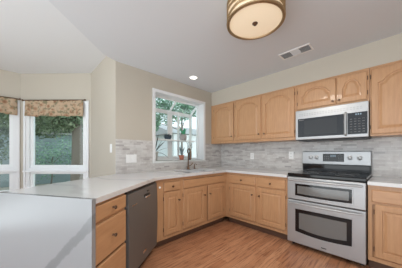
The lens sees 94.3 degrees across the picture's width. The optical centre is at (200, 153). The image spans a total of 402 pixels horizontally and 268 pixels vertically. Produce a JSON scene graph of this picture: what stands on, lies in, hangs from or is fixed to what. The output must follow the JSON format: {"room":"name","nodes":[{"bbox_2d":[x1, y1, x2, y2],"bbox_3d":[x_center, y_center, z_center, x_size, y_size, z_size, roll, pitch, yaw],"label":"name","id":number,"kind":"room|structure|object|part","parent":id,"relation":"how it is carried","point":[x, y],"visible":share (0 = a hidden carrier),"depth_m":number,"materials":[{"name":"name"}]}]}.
{"room":"kitchen","nodes":[
{"label":"kitchen","id":0,"kind":"room"},
{"bbox_2d":[0,69,19,100],"bbox_3d":[-4.019,-0.132,2.620,2.128,2.575,0.120,0,0,-44],"label":"wall","id":1,"kind":"structure","parent":0,"point":[9,81],"depth_m":3.22,"materials":[{"name":"beige paint"}]},
{"bbox_2d":[0,100,19,191],"bbox_3d":[-3.751,-0.074,2.850,1.403,1.720,0.145,0,0,-44],"label":"window","id":2,"kind":"structure","parent":1,"relation":"in","point":[13,168],"depth_m":3.27,"materials":[{"name":"white paint"}]},
{"bbox_3d":[-3.763,-0.291,2.863,1.233,1.065,0.040,0,0,-44],"label":"sash","id":3,"kind":"part","parent":2,"relation":"part of","materials":[{"name":"white plastic"}]},
{"bbox_3d":[-3.763,0.498,2.863,1.233,0.375,0.040,0,0,-44],"label":"sash","id":4,"kind":"part","parent":2,"relation":"part of","materials":[{"name":"white plastic"}]},
{"bbox_3d":[-3.763,-0.069,2.863,1.333,1.610,0.110,0,0,-44],"label":"frame","id":5,"kind":"part","parent":2,"relation":"part of","materials":[{"name":"white paint"}]},
{"bbox_2d":[0,96,20,114],"bbox_3d":[-3.696,-0.816,2.781,1.455,0.307,0.046,0,0,-44],"label":"window valance","id":6,"kind":"object","parent":2,"relation":"attached to","point":[8,105],"visible":1,"depth_m":3.19,"materials":[{"name":"fabric"}]},
{"bbox_3d":[-3.718,-0.074,2.817,1.403,1.720,0.018,0,0,-44],"label":"casing","id":7,"kind":"part","parent":2,"relation":"part of","materials":[{"name":"white paint"}]},
{"bbox_2d":[0,0,105,73],"bbox_3d":[-1.905,-1.469,1.178,3.143,0.100,5.150,0,0,-44],"label":"ceiling","id":8,"kind":"structure","parent":0,"point":[36,37],"depth_m":2.39,"materials":[{"name":"white paint"}]},
{"bbox_2d":[20,73,90,188],"bbox_3d":[-2.581,-0.132,3.371,1.266,2.575,0.120,0,0,1],"label":"wall","id":9,"kind":"structure","parent":0,"point":[44,86],"depth_m":3.31,"materials":[{"name":"beige paint"}]},
{"bbox_2d":[22,100,88,187],"bbox_3d":[-2.566,-0.074,3.349,1.166,1.720,0.145,0,0,1],"label":"window","id":10,"kind":"structure","parent":9,"relation":"in","point":[30,169],"depth_m":3.32,"materials":[{"name":"white paint"}]},
{"bbox_2d":[22,99,85,116],"bbox_3d":[-2.580,-0.796,3.261,1.141,0.307,0.047,0,0,1],"label":"window valance","id":11,"kind":"object","parent":10,"relation":"attached to","point":[35,108],"visible":1,"depth_m":3.26,"materials":[{"name":"fabric"}]},
{"bbox_3d":[-2.580,-0.932,3.266,1.081,0.016,0.016,0,0,1],"label":"rod","id":12,"kind":"part","parent":11,"relation":"part of","materials":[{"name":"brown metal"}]},
{"bbox_3d":[-2.566,-0.284,3.366,0.996,1.080,0.040,0,0,1],"label":"sash","id":13,"kind":"part","parent":10,"relation":"part of","materials":[{"name":"white plastic"}]},
{"bbox_3d":[-2.566,0.506,3.366,0.996,0.360,0.040,0,0,1],"label":"sash","id":14,"kind":"part","parent":10,"relation":"part of","materials":[{"name":"white plastic"}]},
{"bbox_2d":[91,56,111,177],"bbox_3d":[-1.544,-0.132,2.973,0.120,2.575,1.037,0,0,-44],"label":"wall","id":15,"kind":"structure","parent":0,"point":[101,76],"depth_m":2.88,"materials":[{"name":"beige paint"}]},
{"bbox_2d":[112,59,220,175],"bbox_3d":[-0.396,-0.144,3.268,2.177,2.600,0.140,0,0,-44],"label":"wall","id":16,"kind":"structure","parent":0,"point":[132,87],"depth_m":2.66,"materials":[{"name":"beige paint"}]},
{"bbox_2d":[116,139,152,173],"bbox_3d":[-0.930,0.043,2.644,0.541,0.465,0.010,0,0,-44],"label":"backsplash","id":17,"kind":"structure","parent":16,"relation":"attached to","point":[143,149],"depth_m":2.63,"materials":[{"name":"tile"}]},
{"bbox_2d":[126,154,136,162],"bbox_3d":[-0.967,0.074,2.594,0.150,0.115,0.008,0,0,-44],"label":"light switch","id":18,"kind":"object","parent":17,"relation":"attached to","point":[130,158],"visible":1,"depth_m":2.59,"materials":[{"name":"white plastic"}]},
{"bbox_2d":[152,88,205,162],"bbox_3d":[-0.456,-0.421,3.364,1.140,1.145,0.400,0,0,-44],"label":"window","id":19,"kind":"structure","parent":16,"relation":"in","point":[199,105],"depth_m":3.48,"materials":[{"name":"white paint"}]},
{"bbox_2d":[156,137,166,160],"bbox_3d":[-0.700,-0.095,3.183,0.389,0.430,0.157,0,0,-44],"label":"potted plant","id":20,"kind":"object","parent":19,"relation":"on","point":[157,152],"visible":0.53,"depth_m":3.10,"materials":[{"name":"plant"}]},
{"bbox_2d":[164,134,171,138],"bbox_3d":[-0.595,-0.302,3.341,0.185,0.114,0.184,0,0,-44],"label":"potted plant","id":21,"kind":"object","parent":19,"relation":"on","point":[167,136],"visible":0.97,"depth_m":3.29,"materials":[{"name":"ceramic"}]},
{"bbox_3d":[-0.575,-0.337,3.486,1.000,0.845,0.040,0,0,-44],"label":"sash","id":22,"kind":"part","parent":19,"relation":"part of","materials":[{"name":"white plastic"}]},
{"bbox_2d":[156,139,195,141],"bbox_3d":[-0.509,-0.234,3.418,0.996,0.020,0.173,0,0,-44],"label":"plant shelf","id":23,"kind":"object","parent":19,"relation":"attached to","point":[168,140],"depth_m":3.43,"materials":[{"name":"white plastic"}]},
{"bbox_3d":[-0.512,-0.419,3.421,1.070,1.080,0.239,0,0,-44],"label":"frame","id":24,"kind":"part","parent":19,"relation":"part of","materials":[{"name":"white plastic"}]},
{"bbox_3d":[-0.456,0.136,3.364,1.140,0.030,0.400,0,0,-44],"label":"sill","id":25,"kind":"part","parent":19,"relation":"part of","materials":[{"name":"white wood"}]},
{"bbox_2d":[177,145,184,159],"bbox_3d":[-0.346,-0.014,3.493,0.160,0.268,0.186,0,0,-44],"label":"potted plant","id":26,"kind":"object","parent":19,"relation":"on","point":[181,157],"visible":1,"depth_m":3.45,"materials":[{"name":"brown ceramic"}]},
{"bbox_2d":[179,128,186,139],"bbox_3d":[-0.328,-0.365,3.576,0.183,0.240,0.163,0,0,-1],"label":"potted plant","id":27,"kind":"object","parent":19,"relation":"on","point":[183,136],"visible":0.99,"depth_m":3.53,"materials":[{"name":"green plant"}]},
{"bbox_3d":[-0.344,-0.302,3.585,0.144,0.115,0.144,0,0,-44],"label":"pot","id":28,"kind":"part","parent":27,"relation":"part of","materials":[{"name":"white ceramic"}]},
{"bbox_2d":[153,161,204,170],"bbox_3d":[-0.327,0.214,3.231,1.142,0.124,0.010,0,0,-44],"label":"backsplash","id":29,"kind":"structure","parent":16,"relation":"attached to","point":[200,164],"depth_m":3.14,"materials":[{"name":"tile"}]},
{"bbox_2d":[205,144,220,166],"bbox_3d":[0.256,0.043,3.798,0.484,0.465,0.010,0,0,-44],"label":"backsplash","id":30,"kind":"structure","parent":16,"relation":"attached to","point":[212,151],"depth_m":3.77,"materials":[{"name":"tile"}]},
{"bbox_2d":[48,0,401,92],"bbox_3d":[0.176,-1.319,0.615,5.340,0.199,4.740,0,0,-44],"label":"ceiling","id":31,"kind":"structure","parent":0,"point":[176,40],"depth_m":1.90,"materials":[{"name":"white paint"}]},
{"bbox_2d":[226,0,285,39],"bbox_3d":[0.435,-1.123,1.503,0.456,0.190,0.456,0,0,-44],"label":"ceiling light","id":32,"kind":"object","parent":31,"relation":"attached to","point":[246,19],"visible":1,"depth_m":1.45,"materials":[{"name":"beige glass"}]},
{"bbox_2d":[278,43,313,59],"bbox_3d":[1.138,-1.214,2.243,0.170,0.010,0.350,0,0,-44],"label":"ceiling vent","id":33,"kind":"object","parent":31,"relation":"in","point":[308,47],"visible":1,"depth_m":2.22,"materials":[{"name":"white plastic"}]},
{"bbox_2d":[211,33,401,105],"bbox_3d":[1.856,-1.082,2.293,0.309,0.274,4.399,0,0,-44],"label":"soffit","id":34,"kind":"structure","parent":31,"relation":"attached to","point":[389,49],"depth_m":2.38,"materials":[{"name":"beige paint"}]},
{"bbox_2d":[139,216,371,267],"bbox_3d":[-0.522,1.216,1.339,5.350,0.120,6.750,0,0,-44],"label":"floor","id":35,"kind":"structure","parent":0,"point":[225,243],"depth_m":2.17,"materials":[{"name":"brown wood"}]},
{"bbox_2d":[96,193,125,267],"bbox_3d":[-0.930,0.735,1.375,0.670,0.842,0.366,0,0,8],"label":"base cabinet","id":36,"kind":"object","parent":35,"relation":"on","point":[110,213],"visible":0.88,"depth_m":1.31,"materials":[{"name":"brown wood"}]},
{"bbox_3d":[-0.638,0.873,1.332,0.020,0.297,0.356,0,0,8],"label":"drawer","id":37,"kind":"part","parent":36,"relation":"part of","materials":[{"name":"brown wood"}]},
{"bbox_3d":[-0.638,0.384,1.332,0.020,0.100,0.356,0,0,8],"label":"drawer","id":38,"kind":"part","parent":36,"relation":"part of","materials":[{"name":"brown wood"}]},
{"bbox_2d":[124,181,157,267],"bbox_3d":[-0.836,0.735,1.879,0.600,0.842,0.632,0,0,8],"label":"dishwasher","id":39,"kind":"object","parent":35,"relation":"on","point":[141,209],"visible":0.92,"depth_m":1.74,"materials":[{"name":"grey metal"}]},
{"bbox_2d":[0,166,294,267],"bbox_3d":[-0.166,0.716,2.287,3.195,0.879,1.627,0,0,-44],"label":"countertop","id":40,"kind":"structure","parent":35,"relation":"on","point":[49,225],"depth_m":1.24,"materials":[{"name":"white stone"}]},
{"bbox_3d":[-1.046,0.716,1.228,0.819,0.879,0.030,0,0,14],"label":"waterfall panel","id":41,"kind":"part","parent":40,"relation":"part of","materials":[{"name":"white stone"}]},
{"bbox_2d":[187,148,192,168],"bbox_3d":[-0.198,0.093,3.150,0.104,0.366,0.232,0,0,4],"label":"faucet","id":42,"kind":"object","parent":40,"relation":"on","point":[188,149],"visible":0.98,"depth_m":3.19,"materials":[{"name":"brown metal"}]},
{"bbox_2d":[153,177,180,248],"bbox_3d":[-0.586,0.735,2.519,0.375,0.842,0.630,0,0,-44],"label":"base cabinet","id":43,"kind":"object","parent":35,"relation":"on","point":[168,190],"visible":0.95,"depth_m":2.32,"materials":[{"name":"brown wood"}]},
{"bbox_3d":[-0.365,0.413,2.349,0.245,0.105,0.020,0,0,-44],"label":"drawer","id":44,"kind":"part","parent":43,"relation":"part of","materials":[{"name":"brown wood"}]},
{"bbox_3d":[-0.365,0.744,2.349,0.245,0.525,0.020,0,0,-44],"label":"door","id":45,"kind":"part","parent":43,"relation":"part of","materials":[{"name":"brown wood"}]},
{"bbox_2d":[177,172,225,238],"bbox_3d":[-0.107,0.735,2.985,0.958,0.842,0.630,0,0,-44],"label":"base cabinet","id":46,"kind":"object","parent":35,"relation":"on","point":[203,200],"visible":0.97,"depth_m":2.73,"materials":[{"name":"brown wood"}]},
{"bbox_3d":[-0.088,0.744,2.619,0.415,0.525,0.020,0,0,-44],"label":"door","id":47,"kind":"part","parent":46,"relation":"part of","materials":[{"name":"brown wood"}]},
{"bbox_3d":[0.068,0.413,2.771,0.850,0.105,0.020,0,0,-44],"label":"false drawer","id":48,"kind":"part","parent":46,"relation":"part of","materials":[{"name":"brown wood"}]},
{"bbox_3d":[0.236,0.744,2.935,0.370,0.525,0.020,0,0,-44],"label":"door","id":49,"kind":"part","parent":46,"relation":"part of","materials":[{"name":"brown wood"}]},
{"bbox_2d":[226,172,289,240],"bbox_3d":[0.963,0.735,2.953,0.630,0.842,1.008,0,0,-44],"label":"base cabinet","id":50,"kind":"object","parent":35,"relation":"on","point":[257,202],"visible":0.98,"depth_m":2.68,"materials":[{"name":"brown wood"}]},
{"bbox_3d":[0.634,0.417,2.897,0.020,0.122,0.460,0,0,-44],"label":"drawer","id":51,"kind":"part","parent":50,"relation":"part of","materials":[{"name":"brown wood"}]},
{"bbox_3d":[0.634,0.751,2.897,0.020,0.510,0.460,0,0,-44],"label":"door","id":52,"kind":"part","parent":50,"relation":"part of","materials":[{"name":"brown wood"}]},
{"bbox_3d":[0.959,0.417,2.562,0.020,0.122,0.397,0,0,-44],"label":"drawer","id":53,"kind":"part","parent":50,"relation":"part of","materials":[{"name":"brown wood"}]},
{"bbox_3d":[0.959,0.751,2.562,0.020,0.510,0.397,0,0,-44],"label":"door","id":54,"kind":"part","parent":50,"relation":"part of","materials":[{"name":"brown wood"}]},
{"bbox_2d":[288,151,371,265],"bbox_3d":[1.564,0.565,2.299,0.696,1.182,0.758,0,0,-44],"label":"range","id":55,"kind":"object","parent":35,"relation":"on","point":[328,211],"visible":0.99,"depth_m":2.10,"materials":[{"name":"silver metal"}]},
{"bbox_3d":[1.352,0.446,2.101,0.006,0.176,0.574,0,0,-44],"label":"window trim","id":56,"kind":"part","parent":55,"relation":"part of","materials":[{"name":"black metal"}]},
{"bbox_3d":[1.352,0.828,2.101,0.006,0.324,0.574,0,0,-44],"label":"window trim","id":57,"kind":"part","parent":55,"relation":"part of","materials":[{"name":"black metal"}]},
{"bbox_3d":[1.329,0.328,2.070,0.039,0.021,0.700,0,0,-44],"label":"handle","id":58,"kind":"part","parent":55,"relation":"part of","materials":[{"name":"silver metal"}]},
{"bbox_3d":[1.329,0.608,2.070,0.039,0.021,0.700,0,0,-44],"label":"handle","id":59,"kind":"part","parent":55,"relation":"part of","materials":[{"name":"silver metal"}]},
{"bbox_3d":[1.378,0.430,2.118,0.060,0.272,0.750,0,0,-44],"label":"oven door","id":60,"kind":"part","parent":55,"relation":"part of","materials":[{"name":"silver metal"}]},
{"bbox_3d":[1.378,0.839,2.118,0.060,0.525,0.750,0,0,-44],"label":"oven door","id":61,"kind":"part","parent":55,"relation":"part of","materials":[{"name":"silver metal"}]},
{"bbox_2d":[288,170,370,181],"bbox_3d":[1.575,0.266,2.310,0.566,0.040,0.758,0,0,-44],"label":"cooktop","id":62,"kind":"object","parent":55,"relation":"in","point":[318,175],"depth_m":2.18,"materials":[{"name":"grey glass"}]},
{"bbox_3d":[1.770,0.059,2.499,0.002,0.105,0.236,0,0,-44],"label":"display panel","id":63,"kind":"part","parent":55,"relation":"part of","materials":[{"name":"black glass"}]},
{"bbox_3d":[1.776,0.064,2.505,0.014,0.175,0.756,0,0,-44],"label":"control panel","id":64,"kind":"part","parent":55,"relation":"part of","materials":[{"name":"silver metal"}]},
{"bbox_2d":[368,185,401,267],"bbox_3d":[2.075,0.735,1.811,0.630,0.842,0.640,0,0,-44],"label":"base cabinet","id":65,"kind":"object","parent":35,"relation":"on","point":[384,203],"visible":0.95,"depth_m":1.76,"materials":[{"name":"brown wood"}]},
{"bbox_2d":[367,176,401,187],"bbox_3d":[2.084,0.293,1.819,0.624,0.035,0.643,0,0,-44],"label":"countertop","id":66,"kind":"structure","parent":65,"relation":"on","point":[374,180],"depth_m":1.82,"materials":[{"name":"white stone"}]},
{"bbox_3d":[1.878,0.415,1.619,0.020,0.118,0.584,0,0,-44],"label":"drawer","id":67,"kind":"part","parent":65,"relation":"part of","materials":[{"name":"brown wood"}]},
{"bbox_3d":[1.881,0.751,1.616,0.020,0.510,0.550,0,0,-44],"label":"door","id":68,"kind":"part","parent":65,"relation":"part of","materials":[{"name":"brown wood"}]},
{"bbox_3d":[2.038,-0.144,2.429,0.140,2.600,4.740,0,0,-44],"label":"wall","id":69,"kind":"structure","parent":0,"visible":0},
{"bbox_2d":[211,101,240,143],"bbox_3d":[0.502,-0.566,3.628,0.364,0.754,0.575,0,0,-44],"label":"upper cabinet","id":70,"kind":"object","parent":69,"relation":"attached to","point":[222,115],"visible":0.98,"depth_m":3.51,"materials":[{"name":"brown wood"}]},
{"bbox_3d":[0.418,-0.569,3.511,0.020,0.679,0.465,0,0,-44],"label":"door","id":71,"kind":"part","parent":70,"relation":"part of","materials":[{"name":"brown wood"}]},
{"bbox_2d":[235,86,295,142],"bbox_3d":[1.062,-0.566,3.053,0.364,0.754,1.026,0,0,-44],"label":"upper cabinet","id":72,"kind":"object","parent":69,"relation":"attached to","point":[270,116],"visible":1,"depth_m":2.88,"materials":[{"name":"brown wood"}]},
{"bbox_3d":[0.781,-0.569,3.138,0.020,0.679,0.488,0,0,-44],"label":"door","id":73,"kind":"part","parent":72,"relation":"part of","materials":[{"name":"brown wood"}]},
{"bbox_3d":[0.965,-0.935,2.958,0.008,0.013,1.026,0,0,-44],"label":"moulding","id":74,"kind":"part","parent":72,"relation":"part of","materials":[{"name":"brown wood"}]},
{"bbox_3d":[1.137,-0.569,2.773,0.020,0.679,0.480,0,0,-44],"label":"door","id":75,"kind":"part","parent":72,"relation":"part of","materials":[{"name":"brown wood"}]},
{"bbox_2d":[221,136,401,177],"bbox_3d":[1.964,0.043,2.398,0.010,0.465,4.400,0,0,-44],"label":"backsplash","id":76,"kind":"structure","parent":69,"relation":"attached to","point":[386,151],"depth_m":2.86,"materials":[{"name":"tile"}]},
{"bbox_2d":[289,152,293,158],"bbox_3d":[1.421,0.031,2.941,0.009,0.118,0.072,0,0,-44],"label":"wall outlet","id":77,"kind":"object","parent":76,"relation":"attached to","point":[291,154],"visible":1,"depth_m":2.93,"materials":[{"name":"white plastic"}]},
{"bbox_2d":[296,68,369,110],"bbox_3d":[1.685,-0.761,2.413,0.364,0.364,0.755,0,0,-44],"label":"upper cabinet","id":78,"kind":"object","parent":69,"relation":"attached to","point":[351,87],"visible":0.98,"depth_m":2.26,"materials":[{"name":"brown wood"}]},
{"bbox_3d":[1.485,-0.753,2.415,0.020,0.309,0.430,0,0,-44],"label":"door","id":79,"kind":"part","parent":78,"relation":"part of","materials":[{"name":"brown wood"}]},
{"bbox_3d":[1.587,-0.935,2.318,0.008,0.013,0.755,0,0,-44],"label":"moulding","id":80,"kind":"part","parent":78,"relation":"part of","materials":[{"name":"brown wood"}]},
{"bbox_3d":[1.738,-0.753,2.156,0.020,0.309,0.272,0,0,-44],"label":"door","id":81,"kind":"part","parent":78,"relation":"part of","materials":[{"name":"brown wood"}]},
{"bbox_2d":[296,101,370,141],"bbox_3d":[1.668,-0.369,2.397,0.405,0.409,0.749,0,0,-44],"label":"microwave","id":82,"kind":"object","parent":69,"relation":"attached to","point":[351,121],"visible":0.98,"depth_m":2.24,"materials":[{"name":"silver metal"}]},
{"bbox_3d":[1.664,-0.339,2.148,0.050,0.281,0.023,0,0,-44],"label":"handle","id":83,"kind":"part","parent":82,"relation":"part of","materials":[{"name":"silver metal"}]},
{"bbox_3d":[1.750,-0.339,2.087,0.004,0.244,0.170,0,0,-44],"label":"control panel","id":84,"kind":"part","parent":82,"relation":"part of","materials":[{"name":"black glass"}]},
{"bbox_2d":[370,60,401,137],"bbox_3d":[2.167,-0.566,1.919,0.364,0.754,0.620,0,0,-44],"label":"upper cabinet","id":85,"kind":"object","parent":69,"relation":"attached to","point":[385,79],"visible":1,"depth_m":1.95,"materials":[{"name":"brown wood"}]},
{"bbox_3d":[2.069,-0.935,1.824,0.008,0.013,0.620,0,0,-44],"label":"moulding","id":86,"kind":"part","parent":85,"relation":"part of","materials":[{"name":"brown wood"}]},
{"label":"outside","id":87,"kind":"structure","parent":0,"visible":0},
{"bbox_2d":[0,182,59,190],"bbox_3d":[-10.875,1.371,9.856,24.000,0.170,19.800,0,0,-44],"label":"ground","id":88,"kind":"structure","parent":87,"point":[2,188],"depth_m":7.01,"materials":[{"name":"grey concrete"}]},
{"bbox_2d":[0,113,8,163],"bbox_3d":[-6.796,-0.513,5.121,2.833,3.607,1.186,0,0,-44],"label":"tree","id":89,"kind":"object","parent":88,"relation":"on","point":[6,133],"visible":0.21,"depth_m":5.73,"materials":[{"name":"green plant"}]},
{"bbox_2d":[0,130,82,187],"bbox_3d":[-7.145,0.196,8.463,2.900,2.180,1.900,0,0,-44],"label":"garden shed","id":90,"kind":"object","parent":88,"relation":"on","point":[4,178],"visible":0.34,"depth_m":7.95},
{"bbox_2d":[0,113,82,177],"bbox_3d":[-4.786,-0.668,5.525,3.074,3.916,1.194,0,0,-44],"label":"tree","id":91,"kind":"object","parent":88,"relation":"on","point":[39,120],"visible":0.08,"depth_m":5.43,"materials":[{"name":"green plant"}]},
{"bbox_3d":[-4.788,-1.516,5.527,3.066,2.220,1.177,0,0,-44],"label":"crown","id":92,"kind":"part","parent":91,"relation":"part of","materials":[{"name":"green plant"}]},
{"bbox_2d":[3,122,82,132],"bbox_3d":[-9.361,-1.287,10.222,10.267,5.673,2.136,0,0,-44],"label":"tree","id":93,"kind":"object","parent":88,"relation":"on","point":[3,122],"visible":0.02,"depth_m":10.96,"materials":[{"name":"green plant"}]},
{"bbox_2d":[36,134,71,183],"bbox_3d":[-5.867,0.241,7.452,2.193,2.097,0.944,0,0,-44],"label":"shrub","id":94,"kind":"object","parent":88,"relation":"on","point":[58,154],"visible":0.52,"depth_m":7.38,"materials":[{"name":"green plant"}]},
{"bbox_2d":[42,116,82,180],"bbox_3d":[-3.340,-0.559,4.788,2.486,3.703,1.104,0,0,-44],"label":"tree","id":95,"kind":"object","parent":88,"relation":"on","point":[76,122],"visible":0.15,"depth_m":4.71,"materials":[{"name":"green plant"}]},
{"bbox_3d":[-3.344,-1.472,4.791,2.456,1.876,1.044,0,0,-44],"label":"crown","id":96,"kind":"part","parent":95,"relation":"part of","materials":[{"name":"green plant"}]},
{"bbox_2d":[156,125,195,157],"bbox_3d":[0.468,-0.089,11.968,8.200,2.750,3.700,0,0,-44],"label":"neighbor house","id":97,"kind":"structure","parent":88,"relation":"on","point":[162,129],"depth_m":8.74,"materials":[{"name":"white"}]},
{"bbox_2d":[156,97,195,150],"bbox_3d":[-1.025,-0.628,6.264,3.006,3.833,0.949,0,0,-44],"label":"tree","id":98,"kind":"object","parent":88,"relation":"on","point":[165,104],"visible":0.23,"depth_m":6.14,"materials":[{"name":"green plant"}]},
{"bbox_3d":[-1.025,-1.513,6.264,3.006,2.063,0.949,0,0,-44],"label":"crown","id":99,"kind":"part","parent":98,"relation":"part of","materials":[{"name":"green plant"}]}
]}

